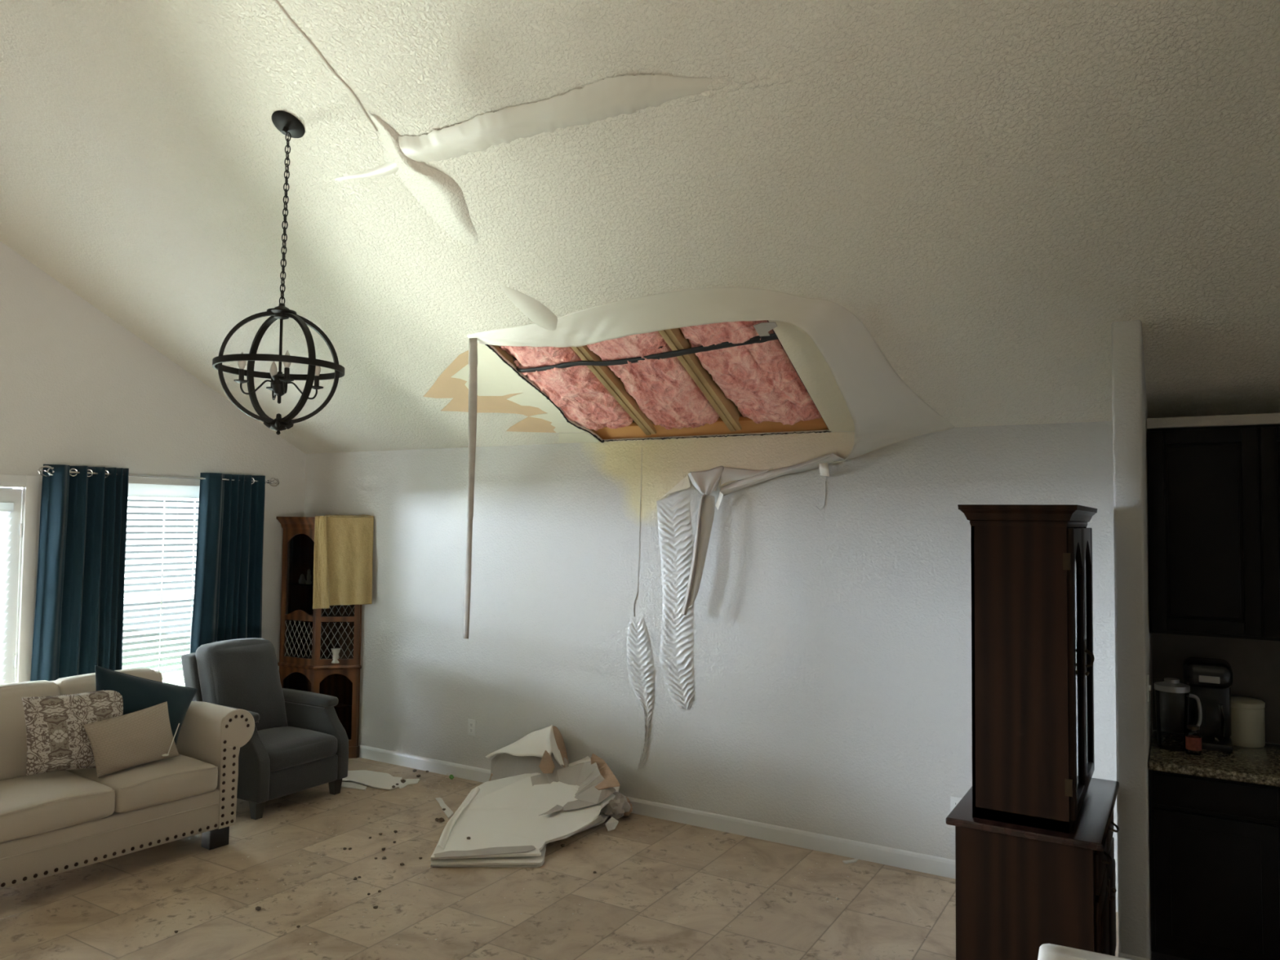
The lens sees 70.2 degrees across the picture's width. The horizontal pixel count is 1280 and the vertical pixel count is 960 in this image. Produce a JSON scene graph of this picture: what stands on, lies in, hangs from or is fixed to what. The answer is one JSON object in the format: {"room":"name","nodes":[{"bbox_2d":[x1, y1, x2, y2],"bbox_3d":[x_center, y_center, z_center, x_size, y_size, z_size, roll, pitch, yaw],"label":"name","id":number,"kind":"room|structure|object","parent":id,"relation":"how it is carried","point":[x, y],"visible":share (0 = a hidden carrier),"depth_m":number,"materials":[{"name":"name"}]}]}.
{"room":"damaged room","nodes":[
{"label":"damaged room","id":0,"kind":"room"},
{"bbox_2d":[0,240,305,679],"bbox_3d":[-5.229,-0.348,3.885,0.140,4.742,9.363,-1,-3,31],"label":"wall","id":1,"kind":"structure","parent":0,"point":[78,388],"depth_m":6.34,"materials":[{"name":"paint"}]},
{"bbox_2d":[0,502,13,684],"bbox_3d":[-4.192,0.975,5.407,0.054,1.695,0.780,-1,-3,31],"label":"door blind","id":2,"kind":"object","parent":1,"relation":"attached to","point":[6,508],"visible":0.77,"depth_m":5.73,"materials":[{"name":"white plastic"}]},
{"bbox_2d":[0,488,22,684],"bbox_3d":[-4.204,1.063,5.406,0.128,2.053,0.943,-1,-3,31],"label":"door","id":3,"kind":"structure","parent":1,"relation":"in","point":[6,495],"depth_m":5.80,"materials":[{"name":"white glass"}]},
{"bbox_2d":[0,474,39,682],"bbox_3d":[-4.495,1.006,5.024,0.120,2.153,2.061,-1,-3,31],"label":"trim","id":4,"kind":"structure","parent":1,"relation":"attached to","point":[29,485],"depth_m":5.85,"materials":[{"name":"white wood"}]},
{"bbox_2d":[37,465,279,486],"bbox_3d":[-3.422,-0.018,6.634,0.141,0.076,1.819,-1,-3,31],"label":"curtain rod","id":5,"kind":"object","parent":1,"relation":"attached to","point":[39,470],"visible":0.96,"depth_m":6.51,"materials":[{"name":"silver metal"}]},
{"bbox_2d":[30,464,128,680],"bbox_3d":[-3.715,1.014,6.048,0.115,2.213,0.626,-1,-3,31],"label":"curtain","id":6,"kind":"object","parent":5,"relation":"hanging from","point":[78,627],"visible":0.62,"depth_m":6.04,"materials":[{"name":"teal fabric"}]},
{"bbox_2d":[190,472,266,653],"bbox_3d":[-3.152,1.061,6.988,0.105,2.213,0.683,-1,-3,31],"label":"curtain","id":7,"kind":"object","parent":5,"relation":"hanging from","point":[228,596],"visible":0.64,"depth_m":6.99,"materials":[{"name":"teal fabric"}]},
{"bbox_2d":[124,593,194,604],"bbox_3d":[-3.523,0.907,6.672,0.165,1.725,0.940,-1,-3,31],"label":"window","id":8,"kind":"structure","parent":1,"relation":"in","point":[185,593],"depth_m":6.71,"materials":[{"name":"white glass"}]},
{"bbox_2d":[122,483,199,685],"bbox_3d":[-3.507,0.887,6.664,0.082,1.705,0.920,-1,-3,31],"label":"window blind","id":9,"kind":"object","parent":1,"relation":"attached to","point":[135,491],"visible":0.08,"depth_m":6.66,"materials":[{"name":"white plastic"}]},
{"bbox_2d":[0,757,1118,959],"bbox_3d":[-0.942,2.017,1.208,10.206,0.120,9.383,-1,-3,31],"label":"floor","id":10,"kind":"structure","parent":0,"point":[131,906],"depth_m":4.58,"materials":[{"name":"tile"}]},
{"bbox_2d":[0,667,254,889],"bbox_3d":[-3.290,1.604,4.815,0.998,0.966,2.122,-1,-3,35],"label":"sofa","id":11,"kind":"object","parent":10,"relation":"on","point":[51,823],"visible":0.84,"depth_m":4.89,"materials":[{"name":"fabric"}]},
{"bbox_2d":[0,680,60,780],"bbox_3d":[-3.459,1.378,4.950,0.296,0.508,0.569,-1,-3,35],"label":"cushion","id":12,"kind":"object","parent":11,"relation":"on","point":[13,734],"depth_m":4.92,"materials":[{"name":"fabric"}]},
{"bbox_2d":[0,769,115,842],"bbox_3d":[-3.158,1.675,4.721,0.675,0.204,0.569,-1,-3,35],"label":"seat cushion","id":13,"kind":"object","parent":11,"relation":"on","point":[51,806],"depth_m":4.60,"materials":[{"name":"fabric"}]},
{"bbox_2d":[22,689,123,775],"bbox_3d":[-3.069,1.379,4.989,0.201,0.429,0.520,-2,-3,42],"label":"throw pillow","id":14,"kind":"object","parent":11,"relation":"on","point":[58,740],"visible":0.78,"depth_m":4.88,"materials":[{"name":"fabric"}]},
{"bbox_2d":[53,667,159,694],"bbox_3d":[-3.139,1.402,5.401,0.296,0.508,0.586,-1,-3,35],"label":"cushion","id":15,"kind":"object","parent":11,"relation":"on","point":[82,683],"depth_m":5.28,"materials":[{"name":"fabric"}]},
{"bbox_2d":[83,701,179,777],"bbox_3d":[-2.829,1.439,5.083,0.168,0.328,0.482,-1,-3,40],"label":"throw pillow","id":16,"kind":"object","parent":11,"relation":"on","point":[142,736],"visible":0.98,"depth_m":5.03,"materials":[{"name":"beige fabric"}]},
{"bbox_2d":[66,754,217,813],"bbox_3d":[-2.832,1.698,5.179,0.675,0.204,0.566,-1,-3,35],"label":"seat cushion","id":17,"kind":"object","parent":11,"relation":"on","point":[182,781],"depth_m":5.01,"materials":[{"name":"fabric"}]},
{"bbox_2d":[94,665,197,745],"bbox_3d":[-2.873,1.318,5.323,0.592,0.517,0.175,3,-3,-44],"label":"throw pillow","id":18,"kind":"object","parent":11,"relation":"on","point":[138,693],"visible":0.51,"depth_m":5.29,"materials":[{"name":"teal fabric"}]},
{"bbox_2d":[161,723,179,756],"bbox_3d":[-2.663,1.477,5.183,0.035,0.161,0.123,0,-3,16],"label":"blind wand","id":19,"kind":"object","parent":11,"relation":"on","point":[165,754],"visible":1,"depth_m":5.18,"materials":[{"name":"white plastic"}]},
{"bbox_2d":[181,637,348,819],"bbox_3d":[-2.597,1.640,6.252,0.972,1.035,0.744,-1,-3,31],"label":"recliner","id":20,"kind":"object","parent":10,"relation":"on","point":[299,741],"visible":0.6,"depth_m":6.19,"materials":[{"name":"grey fabric"}]},
{"bbox_2d":[195,637,288,730],"bbox_3d":[-2.776,1.473,6.367,0.406,0.694,0.550,-1,-3,31],"label":"cushion","id":21,"kind":"object","parent":20,"relation":"on","point":[242,673],"depth_m":6.27,"materials":[{"name":"grey fabric"}]},
{"bbox_2d":[257,725,337,772],"bbox_3d":[-2.471,1.813,6.168,0.673,0.212,0.570,-1,-3,31],"label":"seat cushion","id":22,"kind":"object","parent":20,"relation":"on","point":[285,748],"depth_m":6.06,"materials":[{"name":"grey fabric"}]},
{"bbox_2d":[275,516,361,758],"bbox_3d":[-2.585,1.252,7.322,0.707,1.905,0.311,-1,-3,31],"label":"tall cabinet","id":23,"kind":"object","parent":10,"relation":"on","point":[308,635],"visible":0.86,"depth_m":7.36,"materials":[{"name":"brown wood"}]},
{"bbox_2d":[287,582,313,586],"bbox_3d":[-2.563,0.846,7.364,0.593,0.008,0.251,-1,-3,31],"label":"shelf","id":24,"kind":"object","parent":23,"relation":"attached to","point":[289,584],"depth_m":7.44,"materials":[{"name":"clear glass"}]},
{"bbox_2d":[297,573,306,583],"bbox_3d":[-2.754,0.804,7.431,0.060,0.075,0.060,-1,-3,31],"label":"figurine","id":25,"kind":"object","parent":23,"relation":"on","point":[302,580],"visible":1,"depth_m":7.41,"materials":[{"name":"grey ceramic"}]},
{"bbox_2d":[305,568,311,583],"bbox_3d":[-2.686,0.781,7.391,0.048,0.118,0.048,-1,-3,31],"label":"figurine","id":26,"kind":"object","parent":23,"relation":"on","point":[308,575],"visible":1,"depth_m":7.38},
{"bbox_2d":[300,656,325,658],"bbox_3d":[-2.570,1.460,7.337,0.593,0.008,0.251,-1,-3,31],"label":"shelf","id":27,"kind":"object","parent":23,"relation":"attached to","point":[301,657],"depth_m":7.49,"materials":[{"name":"brown wood"}]},
{"bbox_2d":[330,648,341,663],"bbox_3d":[-2.422,1.398,7.255,0.080,0.112,0.080,-1,-3,31],"label":"vase","id":28,"kind":"object","parent":23,"relation":"on","point":[335,651],"visible":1,"depth_m":7.23,"materials":[{"name":"white ceramic"}]},
{"bbox_2d":[333,702,351,707],"bbox_3d":[-2.573,1.805,7.322,0.593,0.008,0.251,-1,-3,31],"label":"shelf","id":29,"kind":"object","parent":23,"relation":"attached to","point":[340,704],"depth_m":7.30,"materials":[{"name":"brown wood"}]},
{"bbox_2d":[312,514,373,608],"bbox_3d":[-2.410,0.646,7.250,0.522,0.742,0.326,-1,-3,31],"label":"towel","id":30,"kind":"object","parent":23,"relation":"on","point":[343,562],"visible":1,"depth_m":7.21,"materials":[{"name":"yellow fabric"}]},
{"bbox_2d":[341,769,402,790],"bbox_3d":[-1.986,2.163,6.568,0.609,0.029,0.360,-1,-3,31],"label":"drywall piece","id":31,"kind":"object","parent":10,"relation":"on","point":[377,780],"visible":0.84,"depth_m":6.54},
{"bbox_2d":[399,778,419,788],"bbox_3d":[-1.677,2.172,6.541,0.135,0.015,0.226,-1,-3,31],"label":"fragment","id":32,"kind":"object","parent":10,"relation":"on","point":[408,781],"visible":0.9,"depth_m":6.54,"materials":[{"name":"white"}]},
{"bbox_2d":[435,797,453,818],"bbox_3d":[-1.280,2.154,5.994,0.051,0.009,0.442,2,-3,-23],"label":"fragment","id":33,"kind":"object","parent":10,"relation":"on","point":[448,812],"visible":0.98,"depth_m":5.98,"materials":[{"name":"white"}]},
{"bbox_2d":[431,753,619,867],"bbox_3d":[-0.677,1.978,5.588,1.059,0.344,1.328,0,-3,8],"label":"fallen drywall","id":34,"kind":"object","parent":10,"relation":"on","point":[509,822],"visible":0.99,"depth_m":5.61,"materials":[{"name":"grey paper"}]},
{"bbox_2d":[485,724,568,781],"bbox_3d":[-0.811,1.935,6.260,0.762,0.523,0.211,-1,-3,31],"label":"drywall piece","id":35,"kind":"object","parent":10,"relation":"on","point":[531,753],"visible":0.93,"depth_m":6.21,"materials":[{"name":"grey paper"}]},
{"bbox_2d":[201,776,925,945],"bbox_3d":[-0.556,2.119,4.865,3.901,0.003,2.309,-1,-3,31],"label":"crumbs","id":36,"kind":"object","parent":10,"relation":"on","point":[440,776],"visible":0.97,"depth_m":4.93,"materials":[{"name":"brown"}]},
{"bbox_2d":[600,791,631,819],"bbox_3d":[-0.157,2.079,5.809,0.201,0.174,0.152,-1,-3,31],"label":"chunk","id":37,"kind":"object","parent":10,"relation":"on","point":[617,806],"visible":0.75,"depth_m":5.76,"materials":[{"name":"grey paper"}]},
{"bbox_2d":[623,796,632,816],"bbox_3d":[-0.119,2.104,5.874,0.141,0.127,0.114,1,-3,-1],"label":"chunk","id":38,"kind":"object","parent":10,"relation":"on","point":[626,814],"visible":0.23,"depth_m":5.84,"materials":[{"name":"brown paper"}]},
{"bbox_2d":[842,857,858,863],"bbox_3d":[1.192,2.143,5.123,0.107,0.012,0.026,2,-3,-24],"label":"fragment","id":39,"kind":"object","parent":10,"relation":"on","point":[854,860],"visible":1,"depth_m":5.12,"materials":[{"name":"white"}]},
{"bbox_2d":[945,504,1119,959],"bbox_3d":[1.598,1.099,3.644,0.537,1.984,0.905,-1,-3,31],"label":"china hutch","id":40,"kind":"object","parent":10,"relation":"on","point":[1035,860],"visible":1,"depth_m":3.32,"materials":[{"name":"brown wood"}]},
{"bbox_2d":[945,777,1119,851],"bbox_3d":[1.591,1.284,3.639,0.525,0.027,0.905,-1,-3,31],"label":"countertop","id":41,"kind":"structure","parent":40,"relation":"on","point":[1090,829],"depth_m":3.34,"materials":[{"name":"brown wood"}]},
{"bbox_2d":[1037,943,1132,959],"bbox_3d":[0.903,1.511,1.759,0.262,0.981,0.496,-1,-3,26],"label":"dining chair","id":42,"kind":"object","parent":10,"relation":"on","point":[1046,951],"visible":1,"depth_m":1.99,"materials":[{"name":"beige fabric"}]},
{"bbox_2d":[1149,769,1279,959],"bbox_3d":[3.438,1.673,3.522,2.542,0.868,0.637,-1,-3,31],"label":"base cabinet","id":43,"kind":"object","parent":10,"relation":"on","point":[1215,843],"visible":0.98,"depth_m":3.79,"materials":[{"name":"black wood"}]},
{"bbox_2d":[1147,730,1279,786],"bbox_3d":[3.442,1.216,3.523,2.564,0.040,0.684,-1,-3,31],"label":"countertop","id":44,"kind":"structure","parent":43,"relation":"on","point":[1260,766],"depth_m":3.88,"materials":[{"name":"stone"}]},
{"bbox_2d":[1154,677,1202,751],"bbox_3d":[2.420,1.052,4.098,0.186,0.312,0.140,-1,-3,31],"label":"water pitcher","id":45,"kind":"object","parent":44,"relation":"on","point":[1169,685],"visible":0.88,"depth_m":4.10,"materials":[{"name":"clear glass"}]},
{"bbox_2d":[1185,724,1201,755],"bbox_3d":[2.438,1.144,4.013,0.061,0.123,0.061,-1,-3,31],"label":"jar","id":46,"kind":"object","parent":44,"relation":"on","point":[1193,743],"visible":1,"depth_m":4.00,"materials":[{"name":"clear glass"}]},
{"bbox_2d":[1183,657,1233,752],"bbox_3d":[2.608,1.022,4.185,0.190,0.385,0.260,-1,-3,31],"label":"coffee maker","id":47,"kind":"object","parent":44,"relation":"on","point":[1210,679],"visible":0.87,"depth_m":4.16,"materials":[{"name":"black plastic"}]},
{"bbox_2d":[1230,696,1265,747],"bbox_3d":[2.792,1.114,4.210,0.162,0.207,0.162,-1,-3,31],"label":"canister","id":48,"kind":"object","parent":44,"relation":"on","point":[1247,713],"visible":0.77,"depth_m":4.14,"materials":[{"name":"beige ceramic"}]},
{"bbox_2d":[0,0,1279,453],"bbox_3d":[-0.899,-1.608,1.369,10.206,2.358,9.290,-1,-3,31],"label":"ceiling","id":49,"kind":"structure","parent":0,"point":[989,188],"depth_m":3.94,"materials":[{"name":"paint"}]},
{"bbox_2d":[212,110,344,435],"bbox_3d":[-1.618,-0.929,4.127,0.554,1.454,0.554,-1,-3,31],"label":"chandelier","id":50,"kind":"object","parent":49,"relation":"hanging from","point":[286,123],"visible":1,"depth_m":4.09,"materials":[{"name":"black metal"}]},
{"bbox_2d":[463,337,477,639],"bbox_3d":[-0.995,0.043,5.342,0.062,1.763,0.017,0,-3,19],"label":"tape","id":51,"kind":"object","parent":49,"relation":"hanging from","point":[473,342],"visible":1,"depth_m":5.34,"materials":[{"name":"beige paper"}]},
{"bbox_2d":[499,346,576,366],"bbox_3d":[-0.671,-0.840,5.345,0.535,0.279,0.441,-1,-3,31],"label":"insulation batt","id":52,"kind":"object","parent":49,"relation":"attached to","point":[526,356],"visible":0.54,"depth_m":5.40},
{"bbox_2d":[513,354,632,431],"bbox_3d":[-0.384,-0.550,5.820,0.547,0.413,0.747,-1,-3,31],"label":"insulation batt","id":53,"kind":"object","parent":49,"relation":"attached to","point":[584,400],"visible":0.87,"depth_m":5.75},
{"bbox_2d":[586,330,667,359],"bbox_3d":[-0.151,-0.854,5.034,0.530,0.292,0.430,-1,-3,31],"label":"insulation batt","id":54,"kind":"object","parent":49,"relation":"attached to","point":[637,344],"visible":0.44,"depth_m":5.09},
{"bbox_2d":[466,287,954,465],"bbox_3d":[0.319,-0.509,5.158,2.572,0.811,1.228,-1,-3,31],"label":"paint","id":55,"kind":"object","parent":49,"relation":"attached to","point":[885,411],"visible":0.99,"depth_m":4.69,"materials":[{"name":"white paint"}]},
{"bbox_2d":[818,462,829,476],"bbox_3d":[1.078,-0.066,5.349,0.079,0.093,0.036,-1,-3,36],"label":"paint curl","id":56,"kind":"object","parent":55,"relation":"attached to","point":[824,468],"visible":1,"depth_m":5.34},
{"bbox_2d":[680,320,773,346],"bbox_3d":[0.381,-0.864,4.707,0.565,0.275,0.415,-1,-3,31],"label":"insulation batt","id":57,"kind":"object","parent":49,"relation":"attached to","point":[734,332],"visible":0.37,"depth_m":4.78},
{"bbox_2d":[303,421,1279,891],"bbox_3d":[1.430,0.937,5.215,10.206,2.440,0.172,-1,-3,31],"label":"wall","id":58,"kind":"structure","parent":0,"point":[816,677],"depth_m":5.69,"materials":[{"name":"paint"}]},
{"bbox_2d":[467,719,475,735],"bbox_3d":[-1.235,1.815,6.681,0.070,0.115,0.009,-1,-3,31],"label":"wall outlet","id":59,"kind":"object","parent":58,"relation":"attached to","point":[471,723],"visible":1,"depth_m":6.68,"materials":[{"name":"white plastic"}]},
{"bbox_2d":[590,416,828,439],"bbox_3d":[0.373,-0.320,5.849,1.900,0.131,0.141,-1,-3,31],"label":"plate","id":60,"kind":"object","parent":58,"relation":"on","point":[748,425],"visible":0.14,"depth_m":5.76,"materials":[{"name":"brown wood"}]},
{"bbox_2d":[492,345,528,377],"bbox_3d":[-0.736,-0.682,5.829,0.075,0.738,1.273,-1,-3,31],"label":"rafter","id":61,"kind":"object","parent":60,"relation":"on","point":[510,358],"visible":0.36,"depth_m":5.62,"materials":[{"name":"brown wood"}]},
{"bbox_2d":[570,345,656,435],"bbox_3d":[-0.214,-0.689,5.518,0.072,0.738,1.273,-1,-3,31],"label":"rafter","id":62,"kind":"object","parent":60,"relation":"on","point":[604,374],"visible":0.46,"depth_m":5.61,"materials":[{"name":"brown wood"}]},
{"bbox_2d":[601,345,719,429],"bbox_3d":[0.138,-0.552,5.523,0.521,0.429,0.773,-1,-3,31],"label":"insulation batt","id":63,"kind":"object","parent":60,"relation":"on","point":[663,389],"visible":0.98,"depth_m":5.46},
{"bbox_2d":[657,328,742,431],"bbox_3d":[0.310,-0.697,5.206,0.072,0.738,1.273,-1,-3,31],"label":"rafter","id":64,"kind":"object","parent":60,"relation":"on","point":[725,407],"visible":0.54,"depth_m":5.28,"materials":[{"name":"brown wood"}]},
{"bbox_2d":[515,333,777,373],"bbox_3d":[-0.011,-0.709,5.182,1.786,0.069,0.092,-1,-3,33],"label":"strap","id":65,"kind":"object","parent":64,"relation":"attached to","point":[772,336],"visible":0.98,"depth_m":5.12,"materials":[{"name":"black plastic"}]},
{"bbox_3d":[0.860,-0.705,4.878,0.048,0.739,1.273,-1,-3,31],"label":"rafter","id":66,"kind":"object","parent":60,"relation":"on","visible":0},
{"bbox_2d":[688,332,821,425],"bbox_3d":[0.687,-0.561,5.182,0.592,0.446,0.778,-1,-3,31],"label":"insulation batt","id":67,"kind":"object","parent":66,"relation":"attached to","point":[761,380],"visible":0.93,"depth_m":5.13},
{"bbox_2d":[358,744,1118,911],"bbox_3d":[-0.235,2.129,6.066,6.144,0.095,0.014,-1,-3,31],"label":"baseboard","id":68,"kind":"structure","parent":58,"relation":"attached to","point":[935,865],"depth_m":5.52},
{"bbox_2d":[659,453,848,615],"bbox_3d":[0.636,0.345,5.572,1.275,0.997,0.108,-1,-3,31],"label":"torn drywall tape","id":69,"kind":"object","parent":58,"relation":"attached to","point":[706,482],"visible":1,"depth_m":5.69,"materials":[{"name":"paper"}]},
{"bbox_2d":[950,796,961,812],"bbox_3d":[1.714,1.774,4.924,0.070,0.115,0.009,-1,-3,31],"label":"wall outlet","id":70,"kind":"object","parent":58,"relation":"attached to","point":[954,801],"visible":0.23,"depth_m":4.93,"materials":[{"name":"white plastic"}]},
{"bbox_2d":[1146,413,1279,743],"bbox_3d":[3.532,0.453,3.710,2.542,1.500,0.337,-1,-3,31],"label":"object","id":71,"kind":"object","parent":58,"relation":"attached to","point":[1214,481],"visible":1,"depth_m":4.14,"materials":[{"name":"brown wood"}]},
{"bbox_2d":[1151,632,1279,743],"bbox_3d":[3.611,0.958,3.829,2.542,0.502,0.008,-1,-3,31],"label":"backsplash","id":72,"kind":"structure","parent":58,"relation":"attached to","point":[1255,664],"depth_m":4.32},
{"bbox_2d":[1111,320,1151,959],"bbox_3d":[2.287,0.717,4.219,0.116,2.812,0.723,-1,-3,31],"label":"wall partition","id":73,"kind":"structure","parent":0,"point":[1130,411],"depth_m":3.92,"materials":[{"name":"paint"}]},
{"bbox_2d":[1118,952,1149,959],"bbox_3d":[2.083,2.058,3.844,0.116,0.095,0.014,-1,-3,31],"label":"baseboard","id":74,"kind":"structure","parent":73,"relation":"attached to","point":[1120,954],"depth_m":3.85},
{"bbox_2d":[1146,673,1151,702],"bbox_3d":[2.238,0.913,4.004,0.014,0.115,0.070,-1,-3,31],"label":"light switch","id":75,"kind":"object","parent":73,"relation":"attached to","point":[1148,686],"visible":1,"depth_m":3.98,"materials":[{"name":"white plastic"}]},
{"label":"outside","id":76,"kind":"structure","parent":0,"visible":0},
{"bbox_2d":[122,629,190,686],"bbox_3d":[-8.687,2.209,6.821,8.850,0.090,15.000,-1,-3,31],"label":"ground","id":77,"kind":"structure","parent":76,"point":[128,630],"depth_m":12.95,"materials":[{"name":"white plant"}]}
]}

